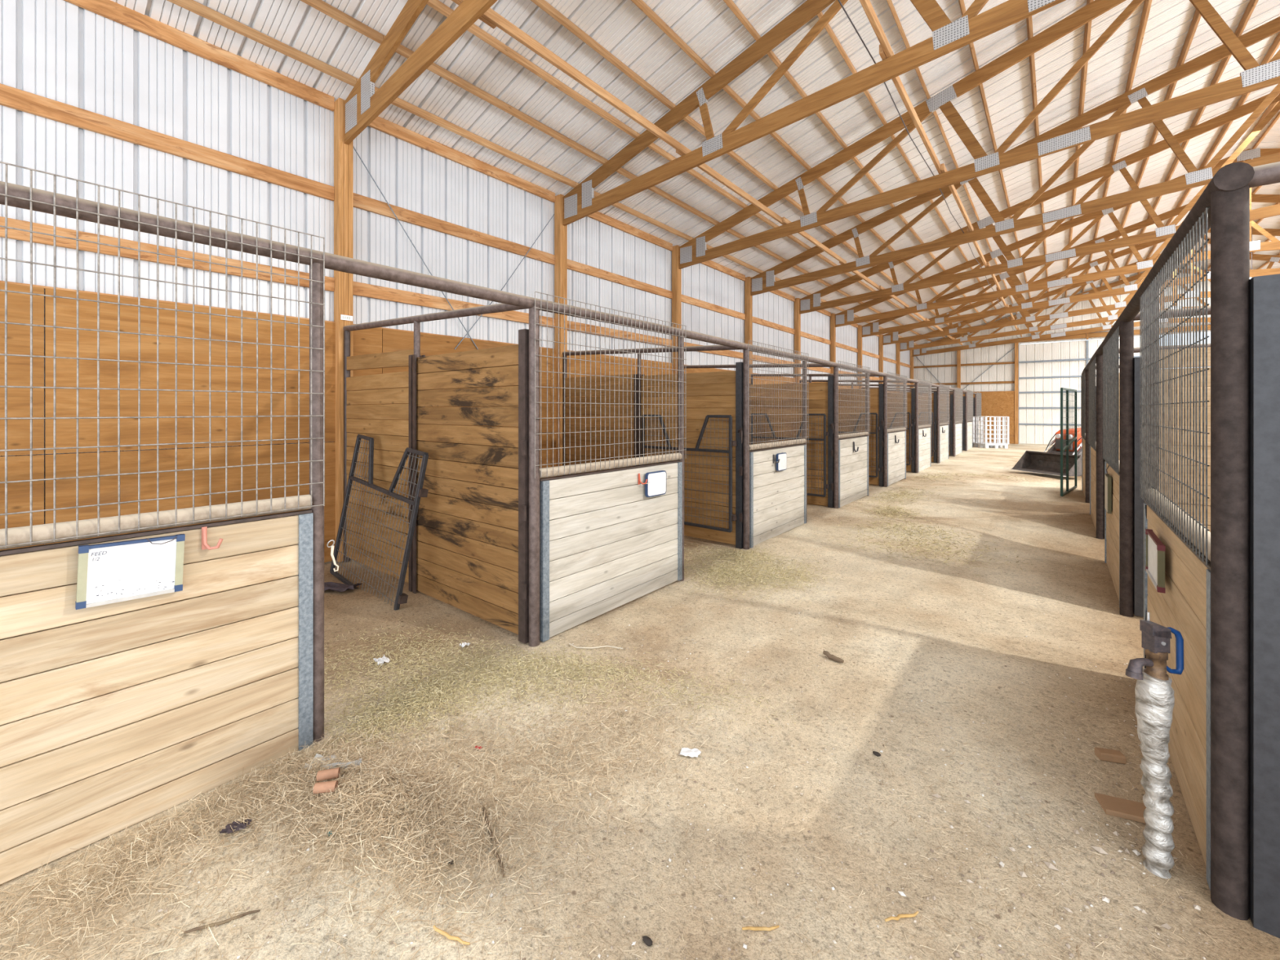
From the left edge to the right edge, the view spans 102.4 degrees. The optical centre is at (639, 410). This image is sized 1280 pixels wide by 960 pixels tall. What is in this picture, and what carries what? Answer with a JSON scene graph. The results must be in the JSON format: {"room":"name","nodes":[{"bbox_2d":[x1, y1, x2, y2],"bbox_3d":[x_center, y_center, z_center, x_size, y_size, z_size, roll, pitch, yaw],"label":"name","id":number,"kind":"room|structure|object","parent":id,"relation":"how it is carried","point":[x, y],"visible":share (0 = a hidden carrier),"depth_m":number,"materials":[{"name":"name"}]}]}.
{"room":"farm building","nodes":[
{"label":"farm building","id":0,"kind":"room"},
{"bbox_2d":[0,0,913,562],"bbox_3d":[3.832,-0.890,13.936,0.192,4.880,33.970,0,0,39],"label":"wall","id":1,"kind":"structure","parent":0,"point":[108,93],"depth_m":4.70,"materials":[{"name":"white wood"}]},
{"bbox_2d":[340,314,352,320],"bbox_3d":[-3.019,-0.951,5.299,0.005,0.052,0.115,0,0,39],"label":"number plate","id":2,"kind":"object","parent":1,"relation":"attached to","point":[347,317],"visible":1,"depth_m":5.30,"materials":[{"name":"white plastic"}]},
{"bbox_2d":[344,0,497,144],"bbox_3d":[3.962,-4.253,-0.349,18.040,3.030,0.045,0,0,39],"label":"roof truss","id":3,"kind":"object","parent":1,"relation":"on","point":[362,105],"visible":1,"depth_m":4.56,"materials":[{"name":"brown wood"}]},
{"bbox_2d":[451,0,962,345],"bbox_3d":[6.077,-3.160,13.145,0.080,0.085,29.915,0,0,39],"label":"roof purlin","id":4,"kind":"object","parent":3,"relation":"on","point":[491,18],"visible":0.78,"depth_m":5.39,"materials":[{"name":"brown wood"}]},
{"bbox_2d":[837,0,1017,336],"bbox_3d":[8.886,-3.266,13.118,0.011,0.091,27.136,0,0,39],"label":"cable","id":5,"kind":"object","parent":3,"relation":"attached to","point":[839,2],"visible":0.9,"depth_m":5.62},
{"bbox_2d":[562,0,1066,226],"bbox_3d":[5.858,-4.253,1.996,18.040,3.030,0.045,0,0,39],"label":"roof truss","id":6,"kind":"object","parent":1,"relation":"on","point":[948,37],"visible":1,"depth_m":5.49,"materials":[{"name":"brown wood"}]},
{"bbox_2d":[679,0,1279,269],"bbox_3d":[7.753,-4.253,4.340,18.040,3.030,0.045,0,0,39],"label":"roof truss","id":7,"kind":"object","parent":1,"relation":"on","point":[1255,77],"visible":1,"depth_m":6.81,"materials":[{"name":"brown wood"}]},
{"bbox_2d":[750,16,1279,296],"bbox_3d":[9.649,-4.253,6.684,18.040,3.030,0.045,0,0,39],"label":"roof truss","id":8,"kind":"object","parent":1,"relation":"on","point":[764,282],"visible":0.88,"depth_m":8.72,"materials":[{"name":"brown wood"}]},
{"bbox_2d":[859,0,1022,337],"bbox_3d":[7.866,-3.353,11.699,0.080,0.085,29.915,0,0,39],"label":"brace","id":9,"kind":"object","parent":8,"relation":"on","point":[886,51],"visible":0.73,"depth_m":5.83,"materials":[{"name":"brown wood"}]},
{"bbox_2d":[799,93,1279,314],"bbox_3d":[11.545,-4.253,9.029,18.040,3.030,0.045,0,0,39],"label":"roof truss","id":10,"kind":"object","parent":1,"relation":"on","point":[812,302],"visible":0.89,"depth_m":10.92,"materials":[{"name":"brown wood"}]},
{"bbox_2d":[835,147,1279,327],"bbox_3d":[13.441,-4.253,11.373,18.040,3.030,0.045,0,0,39],"label":"roof truss","id":11,"kind":"object","parent":1,"relation":"on","point":[845,317],"visible":0.75,"depth_m":13.65,"materials":[{"name":"brown wood"}]},
{"bbox_2d":[862,194,1279,337],"bbox_3d":[15.337,-4.253,13.717,18.040,3.030,0.045,0,0,39],"label":"roof truss","id":12,"kind":"object","parent":1,"relation":"on","point":[870,329],"visible":0.65,"depth_m":15.81,"materials":[{"name":"brown wood"}]},
{"bbox_2d":[882,227,1279,345],"bbox_3d":[17.233,-4.253,16.062,18.040,3.030,0.045,0,0,39],"label":"roof truss","id":13,"kind":"object","parent":1,"relation":"on","point":[892,337],"visible":0.62,"depth_m":18.21,"materials":[{"name":"brown wood"}]},
{"bbox_2d":[899,249,1279,351],"bbox_3d":[19.128,-4.253,18.406,18.040,3.030,0.045,0,0,39],"label":"roof truss","id":14,"kind":"object","parent":1,"relation":"on","point":[908,345],"visible":0.52,"depth_m":20.68,"materials":[{"name":"brown wood"}]},
{"bbox_2d":[0,442,1279,959],"bbox_3d":[16.492,1.546,14.828,19.000,0.076,52.200,0,0,39],"label":"floor","id":15,"kind":"structure","parent":0,"point":[1008,504],"depth_m":2.14,"materials":[{"name":"beige concrete"}]},
{"bbox_2d":[0,160,324,884],"bbox_3d":[-2.054,0.398,1.741,0.087,2.405,1.786,0,0,39],"label":"stall","id":16,"kind":"object","parent":15,"relation":"on","point":[114,716],"visible":0.96,"depth_m":1.95,"materials":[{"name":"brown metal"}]},
{"bbox_2d":[75,533,185,609],"bbox_3d":[-1.867,0.587,1.896,0.031,0.226,0.287,0,0,39],"label":"whiteboard","id":17,"kind":"object","parent":16,"relation":"attached to","point":[108,573],"visible":1,"depth_m":1.89,"materials":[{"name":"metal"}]},
{"bbox_2d":[201,526,223,550],"bbox_3d":[-1.722,0.515,2.069,0.078,0.091,0.023,0,0,-3],"label":"hook","id":18,"kind":"object","parent":16,"relation":"attached to","point":[205,545],"visible":1,"depth_m":2.06,"materials":[{"name":"metal"}]},
{"bbox_2d":[326,539,338,572],"bbox_3d":[-1.455,0.687,2.435,0.028,0.154,0.048,0,0,39],"label":"hook","id":19,"kind":"object","parent":16,"relation":"hanging from","point":[331,547],"visible":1,"depth_m":2.43,"materials":[{"name":"metal"}]},
{"bbox_2d":[183,909,260,933],"bbox_3d":[-1.262,1.545,1.559,0.184,0.019,0.015,0,0,-26],"label":"twig","id":20,"kind":"object","parent":15,"relation":"on","point":[230,919],"visible":1,"depth_m":1.55,"materials":[{"name":"brown wood"}]},
{"bbox_2d":[304,754,342,768],"bbox_3d":[-1.352,1.509,2.207,0.136,0.019,0.079,0,0,5],"label":"debris","id":21,"kind":"object","parent":15,"relation":"on","point":[316,755],"visible":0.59,"depth_m":2.22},
{"bbox_2d":[324,582,362,591],"bbox_3d":[-2.658,1.507,4.407,0.520,0.059,0.178,0,0,10],"label":"rag","id":22,"kind":"object","parent":15,"relation":"on","point":[334,586],"visible":0.58,"depth_m":4.40,"materials":[{"name":"brown fabric"}]},
{"bbox_2d":[0,671,746,959],"bbox_3d":[-0.777,1.493,1.880,1.828,0.169,3.458,0,0,39],"label":"hay","id":23,"kind":"object","parent":15,"relation":"on","point":[378,775],"depth_m":1.90},
{"bbox_2d":[219,818,252,833],"bbox_3d":[-1.476,1.521,1.881,0.087,0.020,0.049,0,0,-13],"label":"rag","id":24,"kind":"object","parent":23,"relation":"on","point":[234,825],"visible":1,"depth_m":1.88,"materials":[{"name":"grey fabric"}]},
{"bbox_2d":[312,780,337,794],"bbox_3d":[-1.226,1.470,2.007,0.076,0.035,0.036,0,0,-10],"label":"cardboard tube","id":25,"kind":"object","parent":23,"relation":"on","point":[320,787],"visible":0.96,"depth_m":2.00,"materials":[{"name":"brown cardboard"}]},
{"bbox_2d":[315,767,340,781],"bbox_3d":[-1.258,1.471,2.078,0.076,0.035,0.036,0,0,-15],"label":"cardboard tube","id":26,"kind":"object","parent":23,"relation":"on","point":[329,774],"visible":1,"depth_m":2.07,"materials":[{"name":"brown cardboard"}]},
{"bbox_2d":[329,434,428,610],"bbox_3d":[-2.284,0.929,4.442,1.411,1.403,0.233,0,0,40],"label":"rack","id":27,"kind":"object","parent":15,"relation":"on","point":[401,598],"visible":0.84,"depth_m":4.33,"materials":[{"name":"metal"}]},
{"bbox_2d":[342,302,528,644],"bbox_3d":[-1.887,0.339,4.370,3.023,2.423,0.107,0,0,39],"label":"wall","id":28,"kind":"structure","parent":15,"relation":"on","point":[469,552],"depth_m":4.01,"materials":[{"name":"brown wood"}]},
{"bbox_2d":[0,181,976,394],"bbox_3d":[6.452,-0.712,12.273,0.074,0.080,29.000,0,0,39],"label":"rail","id":29,"kind":"object","parent":28,"relation":"on","point":[334,262],"visible":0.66,"depth_m":2.40,"materials":[{"name":"metal"}]},
{"bbox_2d":[447,857,453,865],"bbox_3d":[-0.647,1.544,1.758,0.032,0.017,0.017,0,0,39],"label":"dropping","id":30,"kind":"object","parent":15,"relation":"on","point":[451,863],"visible":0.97,"depth_m":1.75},
{"bbox_2d":[432,924,470,944],"bbox_3d":[-0.554,1.540,1.509,0.128,0.018,0.012,0,0,18],"label":"wood splinter","id":31,"kind":"object","parent":15,"relation":"on","point":[437,930],"visible":1,"depth_m":1.51,"materials":[{"name":"beige wood"}]},
{"bbox_2d":[459,642,470,647],"bbox_3d":[-1.155,1.544,3.390,0.047,0.020,0.059,0,0,39],"label":"paper scrap","id":32,"kind":"object","parent":15,"relation":"on","point":[463,645],"visible":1,"depth_m":3.39,"materials":[{"name":"white paper"}]},
{"bbox_2d":[482,806,504,876],"bbox_3d":[-0.529,1.545,1.851,0.021,0.022,0.323,0,0,-27],"label":"stick","id":33,"kind":"object","parent":15,"relation":"on","point":[483,807],"visible":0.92,"depth_m":1.84,"materials":[{"name":"brown wood"}]},
{"bbox_2d":[193,604,839,823],"bbox_3d":[-0.742,1.539,3.219,3.409,0.078,2.224,0,0,-12],"label":"litter","id":34,"kind":"object","parent":15,"relation":"on","point":[484,669],"visible":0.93,"depth_m":2.92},
{"bbox_2d":[373,653,389,665],"bbox_3d":[-1.569,1.523,3.133,0.099,0.029,0.067,0,0,39],"label":"paper scrap","id":35,"kind":"object","parent":34,"relation":"on","point":[384,659],"visible":1,"depth_m":3.13,"materials":[{"name":"white paper"}]},
{"bbox_2d":[568,643,622,648],"bbox_3d":[-0.292,1.542,3.348,0.365,0.010,0.056,0,0,8],"label":"string","id":36,"kind":"object","parent":15,"relation":"on","point":[569,643],"visible":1,"depth_m":3.34,"materials":[{"name":"fabric"}]},
{"bbox_2d":[528,291,686,646],"bbox_3d":[-0.158,0.411,4.085,0.087,2.378,1.786,0,0,39],"label":"stall","id":37,"kind":"object","parent":15,"relation":"on","point":[597,544],"visible":0.96,"depth_m":3.84,"materials":[{"name":"brown metal"}]},
{"bbox_2d":[638,473,647,484],"bbox_3d":[0.024,0.565,4.229,0.078,0.091,0.023,0,0,-3],"label":"hook","id":38,"kind":"object","parent":37,"relation":"attached to","point":[639,478],"visible":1,"depth_m":4.22,"materials":[{"name":"metal"}]},
{"bbox_2d":[644,470,666,497],"bbox_3d":[0.132,0.624,4.366,0.029,0.205,0.291,0,-1,39],"label":"whiteboard","id":39,"kind":"object","parent":37,"relation":"attached to","point":[655,485],"visible":1,"depth_m":4.35,"materials":[{"name":"white plastic"}]},
{"bbox_2d":[642,935,652,946],"bbox_3d":[0.021,1.553,1.506,0.038,0.017,0.019,0,0,39],"label":"dropping","id":40,"kind":"object","parent":15,"relation":"on","point":[647,940],"visible":1,"depth_m":1.50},
{"bbox_2d":[562,345,742,548],"bbox_3d":[0.009,0.339,6.714,3.023,2.423,0.107,0,0,39],"label":"wall","id":41,"kind":"structure","parent":15,"relation":"on","point":[713,401],"depth_m":6.22,"materials":[{"name":"wood"}]},
{"bbox_2d":[641,414,736,532],"bbox_3d":[0.548,0.710,6.165,1.331,1.312,0.066,0,0,40],"label":"gate","id":42,"kind":"object","parent":41,"relation":"attached to","point":[731,443],"visible":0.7,"depth_m":5.92,"materials":[{"name":"metal"}]},
{"bbox_2d":[99,491,1217,959],"bbox_3d":[3.420,1.542,6.051,3.063,0.082,13.346,0,0,39],"label":"debris","id":43,"kind":"object","parent":15,"relation":"on","point":[1072,788],"visible":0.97,"depth_m":1.88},
{"bbox_2d":[680,747,701,757],"bbox_3d":[0.227,1.545,2.325,0.096,0.008,0.060,0,0,16],"label":"paper scrap","id":44,"kind":"object","parent":15,"relation":"on","point":[692,753],"visible":1,"depth_m":2.32,"materials":[{"name":"white paper"}]},
{"bbox_2d":[684,363,833,507],"bbox_3d":[1.905,0.339,9.059,3.023,2.423,0.107,0,0,39],"label":"wall","id":45,"kind":"structure","parent":15,"relation":"on","point":[820,394],"depth_m":8.44,"materials":[{"name":"wood"}]},
{"bbox_2d":[751,413,828,497],"bbox_3d":[2.444,0.710,8.510,1.331,1.312,0.066,0,0,40],"label":"gate","id":46,"kind":"object","parent":45,"relation":"attached to","point":[825,433],"visible":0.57,"depth_m":8.20,"materials":[{"name":"metal"}]},
{"bbox_2d":[742,924,779,931],"bbox_3d":[0.358,1.539,1.530,0.113,0.017,0.013,0,0,-3],"label":"twig","id":47,"kind":"object","parent":15,"relation":"on","point":[753,928],"visible":1,"depth_m":1.53,"materials":[{"name":"brown wood"}]},
{"bbox_2d":[666,541,863,608],"bbox_3d":[0.692,1.539,5.074,2.564,0.076,2.118,0,0,13],"label":"litter","id":48,"kind":"object","parent":15,"relation":"on","point":[743,570],"visible":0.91,"depth_m":4.96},
{"bbox_2d":[742,340,808,549],"bbox_3d":[1.738,0.411,6.429,0.087,2.378,1.786,0,0,39],"label":"stall","id":49,"kind":"object","parent":15,"relation":"on","point":[775,503],"visible":0.94,"depth_m":6.18,"materials":[{"name":"beige wood"}]},
{"bbox_2d":[773,454,779,463],"bbox_3d":[1.659,0.590,6.250,0.088,0.109,0.026,0,0,-9],"label":"hook","id":50,"kind":"object","parent":49,"relation":"attached to","point":[774,460],"visible":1,"depth_m":6.24,"materials":[{"name":"grey metal"}]},
{"bbox_2d":[776,452,786,471],"bbox_3d":[1.750,0.639,6.366,0.029,0.215,0.281,0,-1,39],"label":"whiteboard","id":51,"kind":"object","parent":49,"relation":"attached to","point":[781,465],"visible":1,"depth_m":6.35,"materials":[{"name":"white plastic"}]},
{"bbox_2d":[750,373,883,486],"bbox_3d":[3.800,0.339,11.403,3.023,2.423,0.107,0,0,39],"label":"wall","id":52,"kind":"structure","parent":15,"relation":"on","point":[876,394],"depth_m":10.61,"materials":[{"name":"wood"}]},
{"bbox_2d":[822,413,879,477],"bbox_3d":[4.340,0.710,10.854,1.331,1.312,0.066,0,0,40],"label":"gate","id":53,"kind":"object","parent":52,"relation":"attached to","point":[871,414],"visible":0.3,"depth_m":10.47,"materials":[{"name":"metal"}]},
{"bbox_2d":[822,650,844,662],"bbox_3d":[1.204,1.536,3.205,0.130,0.038,0.036,0,0,45],"label":"bark piece","id":54,"kind":"object","parent":15,"relation":"on","point":[827,654],"visible":1,"depth_m":3.20,"materials":[{"name":"brown wood"}]},
{"bbox_2d":[833,360,870,508],"bbox_3d":[3.633,0.411,8.774,0.087,2.378,1.786,0,0,39],"label":"stall","id":55,"kind":"object","parent":15,"relation":"on","point":[851,468],"visible":0.97,"depth_m":8.66,"materials":[{"name":"beige wood"}]},
{"bbox_2d":[853,441,858,452],"bbox_3d":[3.665,0.620,8.727,0.129,0.181,0.035,0,0,-25],"label":"hook","id":56,"kind":"object","parent":55,"relation":"attached to","point":[854,449],"visible":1,"depth_m":8.70,"materials":[{"name":"grey metal"}]},
{"bbox_2d":[800,379,915,472],"bbox_3d":[5.696,0.339,13.748,3.023,2.423,0.107,0,0,39],"label":"wall","id":57,"kind":"structure","parent":15,"relation":"on","point":[910,402],"depth_m":12.90,"materials":[{"name":"metal"}]},
{"bbox_2d":[888,412,911,465],"bbox_3d":[6.236,0.710,13.198,1.331,1.312,0.066,0,0,40],"label":"gate","id":58,"kind":"object","parent":57,"relation":"attached to","point":[908,413],"visible":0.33,"depth_m":12.78,"materials":[{"name":"metal"}]},
{"bbox_2d":[872,751,880,756],"bbox_3d":[1.059,1.537,2.302,0.036,0.017,0.018,0,0,39],"label":"dropping","id":59,"kind":"object","parent":15,"relation":"on","point":[877,753],"visible":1,"depth_m":2.30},
{"bbox_2d":[838,383,937,462],"bbox_3d":[7.592,0.339,16.092,3.023,2.423,0.107,0,0,39],"label":"wall","id":60,"kind":"structure","parent":15,"relation":"on","point":[934,397],"depth_m":15.18,"materials":[{"name":"metal"}]},
{"bbox_2d":[888,412,934,456],"bbox_3d":[8.132,0.710,15.543,1.331,1.312,0.066,0,0,40],"label":"gate","id":61,"kind":"object","parent":60,"relation":"attached to","point":[932,422],"visible":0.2,"depth_m":15.12,"materials":[{"name":"metal"}]},
{"bbox_2d":[883,371,906,487],"bbox_3d":[5.529,0.411,11.118,0.087,2.378,1.786,0,0,39],"label":"stall","id":62,"kind":"object","parent":15,"relation":"on","point":[894,454],"visible":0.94,"depth_m":10.88,"materials":[{"name":"beige wood"}]},
{"bbox_2d":[884,911,918,921],"bbox_3d":[0.795,1.535,1.564,0.125,0.018,0.015,0,0,-15],"label":"twig","id":63,"kind":"object","parent":15,"relation":"on","point":[910,915],"visible":1,"depth_m":1.56,"materials":[{"name":"brown wood"}]},
{"bbox_2d":[870,386,952,455],"bbox_3d":[9.488,0.339,18.436,3.023,2.423,0.107,0,0,39],"label":"wall","id":64,"kind":"structure","parent":15,"relation":"on","point":[950,451],"depth_m":17.51,"materials":[{"name":"metal"}]},
{"bbox_2d":[940,411,951,450],"bbox_3d":[10.027,0.710,17.887,1.331,1.312,0.066,0,0,40],"label":"gate","id":65,"kind":"object","parent":64,"relation":"attached to","point":[940,411],"visible":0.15,"depth_m":17.46,"materials":[{"name":"metal"}]},
{"bbox_2d":[915,378,932,473],"bbox_3d":[7.425,0.411,13.463,0.087,2.378,1.786,0,0,39],"label":"stall","id":66,"kind":"object","parent":15,"relation":"on","point":[922,420],"visible":0.93,"depth_m":13.28,"materials":[{"name":"beige wood"}]},
{"bbox_2d":[888,389,964,450],"bbox_3d":[11.384,0.339,20.781,3.023,2.423,0.107,0,0,39],"label":"wall","id":67,"kind":"structure","parent":15,"relation":"on","point":[963,397],"depth_m":19.85,"materials":[{"name":"metal"}]},
{"bbox_2d":[900,391,974,416],"bbox_3d":[13.280,0.339,23.125,3.023,2.423,0.107,0,0,39],"label":"wall","id":68,"kind":"structure","parent":15,"relation":"on","point":[900,392],"depth_m":22.19,"materials":[{"name":"metal"}]},
{"bbox_2d":[937,383,949,463],"bbox_3d":[9.321,0.411,15.807,0.087,2.378,1.786,0,0,39],"label":"stall","id":69,"kind":"object","parent":15,"relation":"on","point":[942,438],"visible":0.94,"depth_m":15.58,"materials":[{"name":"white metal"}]},
{"bbox_2d":[952,386,963,456],"bbox_3d":[11.217,0.411,18.151,0.087,2.378,1.786,0,0,39],"label":"stall","id":70,"kind":"object","parent":15,"relation":"on","point":[957,402],"visible":0.96,"depth_m":17.88,"materials":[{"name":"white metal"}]},
{"bbox_2d":[827,470,1096,577],"bbox_3d":[5.669,1.538,8.851,3.264,0.090,10.078,0,0,39],"label":"litter","id":71,"kind":"object","parent":15,"relation":"on","point":[934,476],"visible":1,"depth_m":6.59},
{"bbox_2d":[964,390,973,450],"bbox_3d":[13.112,0.411,20.496,0.087,2.378,1.786,0,0,39],"label":"stall","id":72,"kind":"object","parent":15,"relation":"on","point":[969,395],"visible":0.95,"depth_m":20.21,"materials":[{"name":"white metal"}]},
{"bbox_2d":[974,391,981,443],"bbox_3d":[15.008,0.411,22.840,0.087,2.378,1.786,0,0,39],"label":"stall","id":73,"kind":"object","parent":15,"relation":"on","point":[978,396],"visible":0.71,"depth_m":22.45,"materials":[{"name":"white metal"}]},
{"bbox_2d":[972,416,1008,448],"bbox_3d":[14.511,0.905,21.317,0.960,1.290,0.840,0,0,0],"label":"cage","id":74,"kind":"object","parent":15,"relation":"on","point":[981,444],"visible":0.91,"depth_m":21.06,"materials":[{"name":"white plastic"}]},
{"bbox_2d":[1011,427,1082,476],"bbox_3d":[11.023,0.584,12.576,3.286,1.984,1.515,0,0,-9],"label":"tractor","id":75,"kind":"object","parent":15,"relation":"on","point":[1049,462],"visible":0.23,"depth_m":12.50,"materials":[{"name":"metal"}]},
{"bbox_2d":[1054,439,1072,449],"bbox_3d":[10.289,0.830,12.496,0.060,0.240,0.400,0,0,-9],"label":"grille","id":76,"kind":"object","parent":75,"relation":"attached to","point":[1057,442],"depth_m":12.58,"materials":[{"name":"metal"}]},
{"bbox_2d":[1054,427,1081,451],"bbox_3d":[10.837,0.700,12.582,1.060,0.580,0.500,0,0,-9],"label":"hood","id":77,"kind":"object","parent":75,"relation":"attached to","point":[1057,434],"depth_m":12.49,"materials":[{"name":"orange metal"}]},
{"bbox_2d":[897,748,1208,959],"bbox_3d":[1.252,1.545,1.681,0.870,0.043,1.156,0,0,39],"label":"gravel","id":78,"kind":"object","parent":15,"relation":"on","point":[1098,849],"visible":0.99,"depth_m":1.72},
{"bbox_2d":[1060,387,1077,496],"bbox_3d":[7.973,0.560,9.561,1.554,1.914,0.034,0,0,-43],"label":"gate","id":79,"kind":"object","parent":15,"relation":"on","point":[1066,406],"visible":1,"depth_m":9.43,"materials":[{"name":"metal"}]},
{"bbox_2d":[1080,369,1089,502],"bbox_3d":[8.051,0.458,9.295,0.086,2.285,1.770,0,0,39],"label":"stall","id":80,"kind":"object","parent":15,"relation":"on","point":[1085,377],"visible":0.91,"depth_m":8.66,"materials":[{"name":"brown metal"}]},
{"bbox_2d":[1081,161,1254,375],"bbox_3d":[5.223,-0.623,5.791,0.084,0.270,10.865,0,0,39],"label":"rail","id":81,"kind":"object","parent":80,"relation":"on","point":[1233,176],"visible":0.57,"depth_m":1.94,"materials":[{"name":"brown metal"}]},
{"bbox_2d":[1088,354,1104,539],"bbox_3d":[6.155,0.458,6.951,0.086,2.285,1.770,0,0,39],"label":"stall","id":82,"kind":"object","parent":15,"relation":"on","point":[1096,460],"visible":0.94,"depth_m":6.30,"materials":[{"name":"brown metal"}]},
{"bbox_2d":[1094,746,1125,764],"bbox_3d":[2.082,1.530,2.281,0.090,0.035,0.050,0,0,16],"label":"wood block","id":83,"kind":"object","parent":15,"relation":"on","point":[1103,754],"visible":1,"depth_m":2.27,"materials":[{"name":"brown wood"}]},
{"bbox_2d":[1102,320,1133,617],"bbox_3d":[4.260,0.458,4.606,0.087,2.285,1.770,0,0,39],"label":"stall","id":84,"kind":"object","parent":15,"relation":"on","point":[1118,350],"visible":0.94,"depth_m":3.98,"materials":[{"name":"beige wood"}]},
{"bbox_2d":[1104,465,1111,513],"bbox_3d":[4.313,0.719,4.743,0.030,0.422,0.300,0,0,39],"label":"board","id":85,"kind":"object","parent":84,"relation":"hanging from","point":[1108,478],"visible":1,"depth_m":4.63,"materials":[{"name":"white"}]},
{"bbox_2d":[1094,792,1146,823],"bbox_3d":[1.877,1.537,1.980,0.170,0.022,0.100,0,0,22],"label":"wood block","id":86,"kind":"object","parent":15,"relation":"on","point":[1130,810],"depth_m":1.98,"materials":[{"name":"brown wood"}]},
{"bbox_2d":[1095,365,1208,446],"bbox_3d":[8.662,0.404,7.714,2.920,2.293,0.090,0,0,39],"label":"wall","id":87,"kind":"structure","parent":15,"relation":"on","point":[1095,366],"depth_m":8.54,"materials":[{"name":"metal"}]},
{"bbox_2d":[1125,612,1183,879],"bbox_3d":[1.723,1.131,1.733,0.183,0.882,0.095,0,0,0],"label":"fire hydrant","id":88,"kind":"object","parent":15,"relation":"on","point":[1154,692],"visible":0.99,"depth_m":1.71,"materials":[{"name":"metal"}]},
{"bbox_2d":[1104,343,1210,485],"bbox_3d":[6.766,0.404,5.370,2.920,2.293,0.090,0,0,39],"label":"wall","id":89,"kind":"structure","parent":15,"relation":"on","point":[1135,349],"depth_m":5.83,"materials":[{"name":"metal"}]},
{"bbox_2d":[1133,306,1210,617],"bbox_3d":[4.871,0.404,3.025,2.920,2.293,0.090,0,0,39],"label":"wall","id":90,"kind":"structure","parent":15,"relation":"on","point":[1138,501],"depth_m":3.78,"materials":[{"name":"metal"}]},
{"bbox_2d":[1139,184,1249,920],"bbox_3d":[2.364,0.458,2.262,0.086,2.285,1.770,0,0,39],"label":"stall","id":91,"kind":"object","parent":15,"relation":"on","point":[1206,599],"visible":0.93,"depth_m":1.67,"materials":[{"name":"brown metal"}]},
{"bbox_2d":[1144,505,1146,668],"bbox_3d":[2.835,1.030,2.884,0.012,1.000,0.022,0,0,39],"label":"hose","id":92,"kind":"object","parent":91,"relation":"attached to","point":[1145,505],"visible":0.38,"depth_m":2.88,"materials":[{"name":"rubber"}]},
{"bbox_2d":[1145,528,1165,593],"bbox_3d":[2.432,0.703,2.432,0.024,0.209,0.402,0,0,39],"label":"whiteboard","id":93,"kind":"object","parent":91,"relation":"attached to","point":[1155,548],"visible":1,"depth_m":2.38,"materials":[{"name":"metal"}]},
{"bbox_2d":[1248,161,1279,937],"bbox_3d":[2.975,0.404,0.681,2.920,2.293,0.090,0,0,39],"label":"wall","id":94,"kind":"structure","parent":15,"relation":"on","point":[1264,291],"depth_m":1.53,"materials":[{"name":"metal"}]},
{"bbox_2d":[111,0,1279,345],"bbox_3d":[10.688,-4.533,7.969,18.725,2.767,34.747,0,0,39],"label":"ceiling","id":95,"kind":"structure","parent":0,"point":[489,98],"depth_m":6.96,"materials":[{"name":"white metal"}]},
{"bbox_2d":[1249,226,1252,279],"bbox_3d":[17.695,-4.550,14.884,0.540,2.000,0.540,0,0,39],"label":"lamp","id":96,"kind":"object","parent":95,"relation":"hanging from","point":[1251,227],"visible":0.02,"depth_m":14.88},
{"bbox_2d":[913,266,1210,444],"bbox_3d":[21.027,-2.145,20.780,18.288,7.390,0.209,0,0,39],"label":"wall","id":97,"kind":"structure","parent":0,"point":[992,371],"depth_m":24.14,"materials":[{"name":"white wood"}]},
{"bbox_2d":[912,267,1210,356],"bbox_3d":[20.949,-4.253,20.657,18.040,3.030,0.045,0,0,39],"label":"roof truss","id":98,"kind":"object","parent":97,"relation":"on","point":[919,352],"visible":0.47,"depth_m":23.04,"materials":[{"name":"brown wood"}]},
{"bbox_2d":[1018,336,1159,444],"bbox_3d":[19.216,-0.745,22.283,4.640,4.550,0.089,0,0,39],"label":"door","id":99,"kind":"structure","parent":97,"relation":"in","point":[1044,368],"depth_m":23.04,"materials":[{"name":"white metal"}]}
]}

